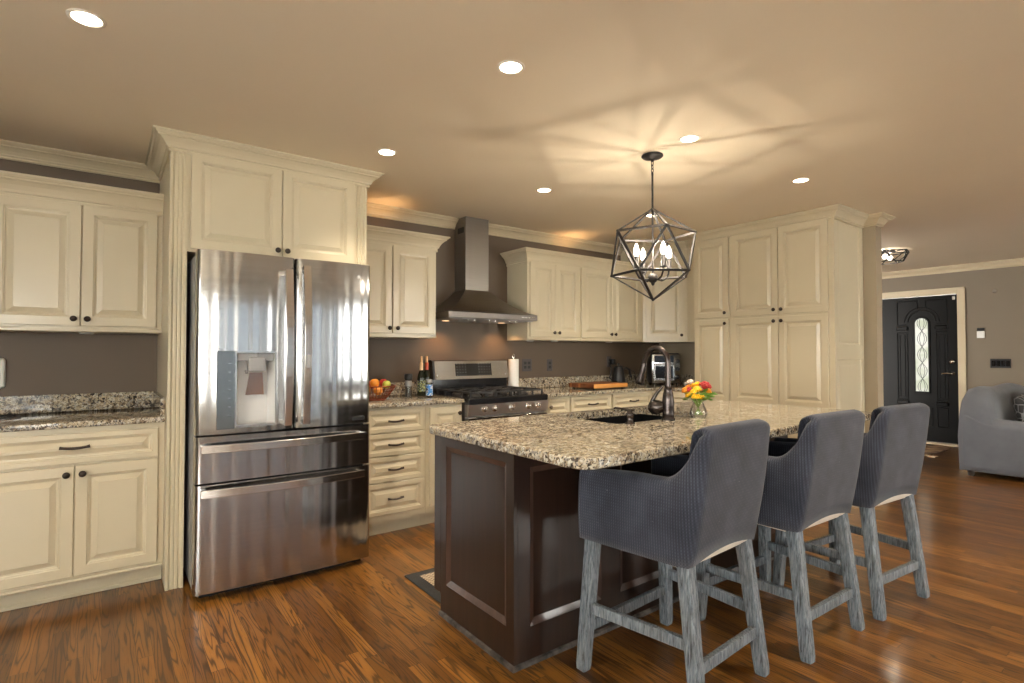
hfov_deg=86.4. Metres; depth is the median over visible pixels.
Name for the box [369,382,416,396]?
backsplash
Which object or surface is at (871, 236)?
wall
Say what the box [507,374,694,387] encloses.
backsplash
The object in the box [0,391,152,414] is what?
backsplash
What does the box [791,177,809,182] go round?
recessed light
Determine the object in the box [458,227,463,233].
vent grille
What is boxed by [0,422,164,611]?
base cabinet
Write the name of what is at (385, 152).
recessed light
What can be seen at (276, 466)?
refrigerator
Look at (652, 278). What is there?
pendant light
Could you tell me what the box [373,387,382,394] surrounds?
orange
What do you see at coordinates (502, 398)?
cooktop
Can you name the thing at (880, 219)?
trim
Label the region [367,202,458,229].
trim
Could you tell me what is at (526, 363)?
wall outlet
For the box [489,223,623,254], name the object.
trim
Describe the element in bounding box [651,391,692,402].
base cabinet
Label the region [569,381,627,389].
cutting board
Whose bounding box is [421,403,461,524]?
base cabinet
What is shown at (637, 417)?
sink
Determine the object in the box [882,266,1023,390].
wall
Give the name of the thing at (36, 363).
wall
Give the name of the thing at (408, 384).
pepper grinder
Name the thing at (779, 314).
pantry cabinet
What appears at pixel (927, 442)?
trim
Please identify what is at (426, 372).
wine bottle
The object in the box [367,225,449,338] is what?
upper cabinet
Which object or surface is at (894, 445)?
counter stool
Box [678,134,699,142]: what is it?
recessed light
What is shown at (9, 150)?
trim
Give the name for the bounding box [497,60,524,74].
recessed light
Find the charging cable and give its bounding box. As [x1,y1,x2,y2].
[0,415,20,418]
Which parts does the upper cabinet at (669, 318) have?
crown, door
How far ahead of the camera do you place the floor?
2.46 m
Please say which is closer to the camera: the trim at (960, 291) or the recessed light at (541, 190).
the recessed light at (541, 190)
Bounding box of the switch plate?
[990,359,1010,367]
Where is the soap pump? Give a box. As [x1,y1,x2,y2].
[613,407,634,423]
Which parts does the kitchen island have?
panel, panel, shoe moulding, panel, panel, panel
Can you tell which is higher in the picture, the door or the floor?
the door
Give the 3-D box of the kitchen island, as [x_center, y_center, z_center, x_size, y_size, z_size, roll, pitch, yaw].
[0.739,0.886,3.018,2.212,0.876,0.888,1,-2,-37]
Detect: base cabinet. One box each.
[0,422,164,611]
[367,405,425,535]
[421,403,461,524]
[544,396,569,413]
[569,393,610,411]
[611,391,651,407]
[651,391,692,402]
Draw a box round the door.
[882,294,958,443]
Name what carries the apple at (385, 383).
in the fruit bowl
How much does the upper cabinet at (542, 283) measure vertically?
0.829 m
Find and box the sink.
[584,414,661,423]
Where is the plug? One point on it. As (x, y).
(612, 361)
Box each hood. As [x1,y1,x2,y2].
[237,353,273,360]
[436,216,536,323]
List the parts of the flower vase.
glass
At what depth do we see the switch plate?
6.98 m
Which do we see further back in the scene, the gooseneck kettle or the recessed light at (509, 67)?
the gooseneck kettle
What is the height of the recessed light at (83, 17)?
0.004 m
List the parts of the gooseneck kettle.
handle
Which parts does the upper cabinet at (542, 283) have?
door, crown, door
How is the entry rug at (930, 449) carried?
on the floor
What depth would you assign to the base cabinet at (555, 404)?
4.70 m
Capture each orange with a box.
[370,379,378,385]
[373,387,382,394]
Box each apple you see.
[379,378,386,385]
[382,381,390,388]
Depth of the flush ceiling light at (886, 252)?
6.20 m
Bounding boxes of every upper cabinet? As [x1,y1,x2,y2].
[0,170,163,334]
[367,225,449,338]
[500,247,584,341]
[565,256,647,342]
[621,240,694,342]
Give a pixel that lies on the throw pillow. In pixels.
(1018, 402)
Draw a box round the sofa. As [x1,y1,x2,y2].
[958,383,1023,477]
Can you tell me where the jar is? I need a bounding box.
[426,379,432,396]
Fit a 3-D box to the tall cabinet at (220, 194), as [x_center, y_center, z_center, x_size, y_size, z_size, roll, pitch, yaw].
[-1.588,0.115,3.494,1.269,2.438,0.812,1,-2,-37]
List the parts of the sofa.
leg, arm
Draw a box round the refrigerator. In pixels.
[183,249,369,597]
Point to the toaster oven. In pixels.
(656, 361)
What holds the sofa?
on the floor
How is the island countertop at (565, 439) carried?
on the kitchen island
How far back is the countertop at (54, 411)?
3.11 m
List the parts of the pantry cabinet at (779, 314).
door, door, door, door, crown, door, door, door, panel, panel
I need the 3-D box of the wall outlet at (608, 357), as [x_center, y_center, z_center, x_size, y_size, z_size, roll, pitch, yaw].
[1.064,0.221,5.969,0.072,0.118,0.009,1,-2,-37]
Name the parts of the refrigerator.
control panel, door, water spout, dispenser frame, drawer, drawer, handle, handle, door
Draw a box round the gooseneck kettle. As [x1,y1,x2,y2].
[609,363,631,382]
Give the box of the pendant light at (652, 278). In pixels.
[610,152,696,300]
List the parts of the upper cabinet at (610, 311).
door, crown, door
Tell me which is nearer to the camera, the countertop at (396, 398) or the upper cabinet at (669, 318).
the countertop at (396, 398)
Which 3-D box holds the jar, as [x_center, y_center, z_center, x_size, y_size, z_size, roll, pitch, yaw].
[-0.645,0.365,4.250,0.055,0.139,0.055,1,-2,-37]
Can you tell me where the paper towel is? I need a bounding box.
[508,355,518,386]
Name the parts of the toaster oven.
glass door, pane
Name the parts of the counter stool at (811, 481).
leg, leg, leg, leg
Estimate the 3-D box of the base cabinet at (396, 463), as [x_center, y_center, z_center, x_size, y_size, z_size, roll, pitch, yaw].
[-0.991,0.903,4.016,0.496,0.884,0.661,1,-2,-37]
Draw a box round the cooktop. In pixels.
[433,392,547,404]
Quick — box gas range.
[428,359,548,420]
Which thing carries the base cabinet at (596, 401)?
on the floor
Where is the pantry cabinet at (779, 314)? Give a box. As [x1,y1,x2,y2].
[690,204,869,437]
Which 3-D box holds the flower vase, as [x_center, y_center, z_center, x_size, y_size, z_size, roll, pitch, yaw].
[1.013,0.305,2.947,0.168,0.204,0.178,-1,-1,36]
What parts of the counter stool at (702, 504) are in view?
leg, leg, leg, leg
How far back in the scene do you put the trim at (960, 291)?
7.31 m
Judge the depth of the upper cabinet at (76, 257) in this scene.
3.00 m
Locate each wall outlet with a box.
[0,358,5,387]
[522,359,531,370]
[547,359,551,370]
[607,356,610,366]
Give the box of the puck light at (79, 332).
[79,332,94,333]
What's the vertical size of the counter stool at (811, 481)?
1.008 m
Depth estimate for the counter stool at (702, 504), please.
2.02 m
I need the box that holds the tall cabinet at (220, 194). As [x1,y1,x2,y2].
[145,125,383,590]
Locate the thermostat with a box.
[977,328,984,337]
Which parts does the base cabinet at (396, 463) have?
handle, drawer, handle, handle, drawer, drawer, drawer, handle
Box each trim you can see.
[0,139,159,182]
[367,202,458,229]
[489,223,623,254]
[863,212,895,227]
[882,258,1023,278]
[882,287,966,412]
[926,441,957,446]
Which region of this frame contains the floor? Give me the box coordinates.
[0,447,1023,682]
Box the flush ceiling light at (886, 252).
[881,249,909,264]
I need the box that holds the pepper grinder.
[404,374,412,396]
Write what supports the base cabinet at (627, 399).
on the floor
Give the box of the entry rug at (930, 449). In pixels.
[924,444,953,457]
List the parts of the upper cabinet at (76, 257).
door, knob, crown, knob, door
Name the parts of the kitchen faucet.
lever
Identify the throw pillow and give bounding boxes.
[1013,393,1023,421]
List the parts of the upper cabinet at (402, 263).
door, crown, door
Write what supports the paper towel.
on the countertop at (551, 386)
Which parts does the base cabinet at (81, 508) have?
door, knob, handle, drawer, moulding, knob, door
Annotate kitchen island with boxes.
[434,435,787,672]
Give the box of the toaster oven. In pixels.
[647,353,679,384]
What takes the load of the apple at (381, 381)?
in the fruit bowl
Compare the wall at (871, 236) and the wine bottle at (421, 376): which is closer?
the wine bottle at (421, 376)
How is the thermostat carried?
attached to the wall at (1000, 313)
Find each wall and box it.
[0,159,658,395]
[659,226,883,432]
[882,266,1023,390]
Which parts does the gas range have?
panel, burner, knob, knob, oven door, knob, knob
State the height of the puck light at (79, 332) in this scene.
0.011 m
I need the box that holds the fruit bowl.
[369,384,396,400]
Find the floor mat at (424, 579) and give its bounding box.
[404,568,440,603]
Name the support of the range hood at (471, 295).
attached to the wall at (36, 363)
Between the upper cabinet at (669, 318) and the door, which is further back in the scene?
the door
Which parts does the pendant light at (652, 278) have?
stem, cage frame, arm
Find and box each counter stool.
[576,419,769,682]
[696,409,864,663]
[772,403,929,620]
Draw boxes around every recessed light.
[65,8,106,28]
[377,148,396,155]
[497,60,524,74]
[536,188,551,192]
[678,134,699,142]
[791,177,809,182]
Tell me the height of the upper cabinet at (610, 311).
0.829 m
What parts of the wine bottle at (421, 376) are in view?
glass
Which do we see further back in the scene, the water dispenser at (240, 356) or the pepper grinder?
the pepper grinder
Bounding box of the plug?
[610,359,635,379]
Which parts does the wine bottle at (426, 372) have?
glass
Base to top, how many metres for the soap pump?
0.078 m
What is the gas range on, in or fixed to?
on the floor
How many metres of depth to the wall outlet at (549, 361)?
5.45 m
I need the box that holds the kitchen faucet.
[635,346,674,420]
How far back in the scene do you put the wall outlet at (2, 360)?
3.03 m
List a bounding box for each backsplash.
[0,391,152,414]
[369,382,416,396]
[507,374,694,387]
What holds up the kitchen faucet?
on the island countertop at (565, 439)
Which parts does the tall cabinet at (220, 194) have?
panel, fluted post, door, crown, door, fluted post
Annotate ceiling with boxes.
[0,0,1023,272]
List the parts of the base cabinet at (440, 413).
door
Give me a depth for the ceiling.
2.51 m
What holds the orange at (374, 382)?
in the fruit bowl
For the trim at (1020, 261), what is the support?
attached to the wall at (1000, 313)
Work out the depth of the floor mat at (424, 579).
2.98 m
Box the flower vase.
[682,379,717,417]
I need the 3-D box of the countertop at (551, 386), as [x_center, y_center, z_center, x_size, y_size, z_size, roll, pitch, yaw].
[1.092,0.424,5.439,2.301,0.134,0.886,1,-2,-37]
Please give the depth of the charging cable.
2.88 m
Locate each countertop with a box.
[0,391,164,431]
[369,382,464,408]
[429,400,871,469]
[507,374,694,396]
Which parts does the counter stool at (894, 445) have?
leg, leg, leg, leg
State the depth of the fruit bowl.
3.93 m
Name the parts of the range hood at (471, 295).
filter plate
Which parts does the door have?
moulding, moulding, moulding, arch moulding, leaded glass, glass moulding, arch moulding, moulding, moulding, moulding, moulding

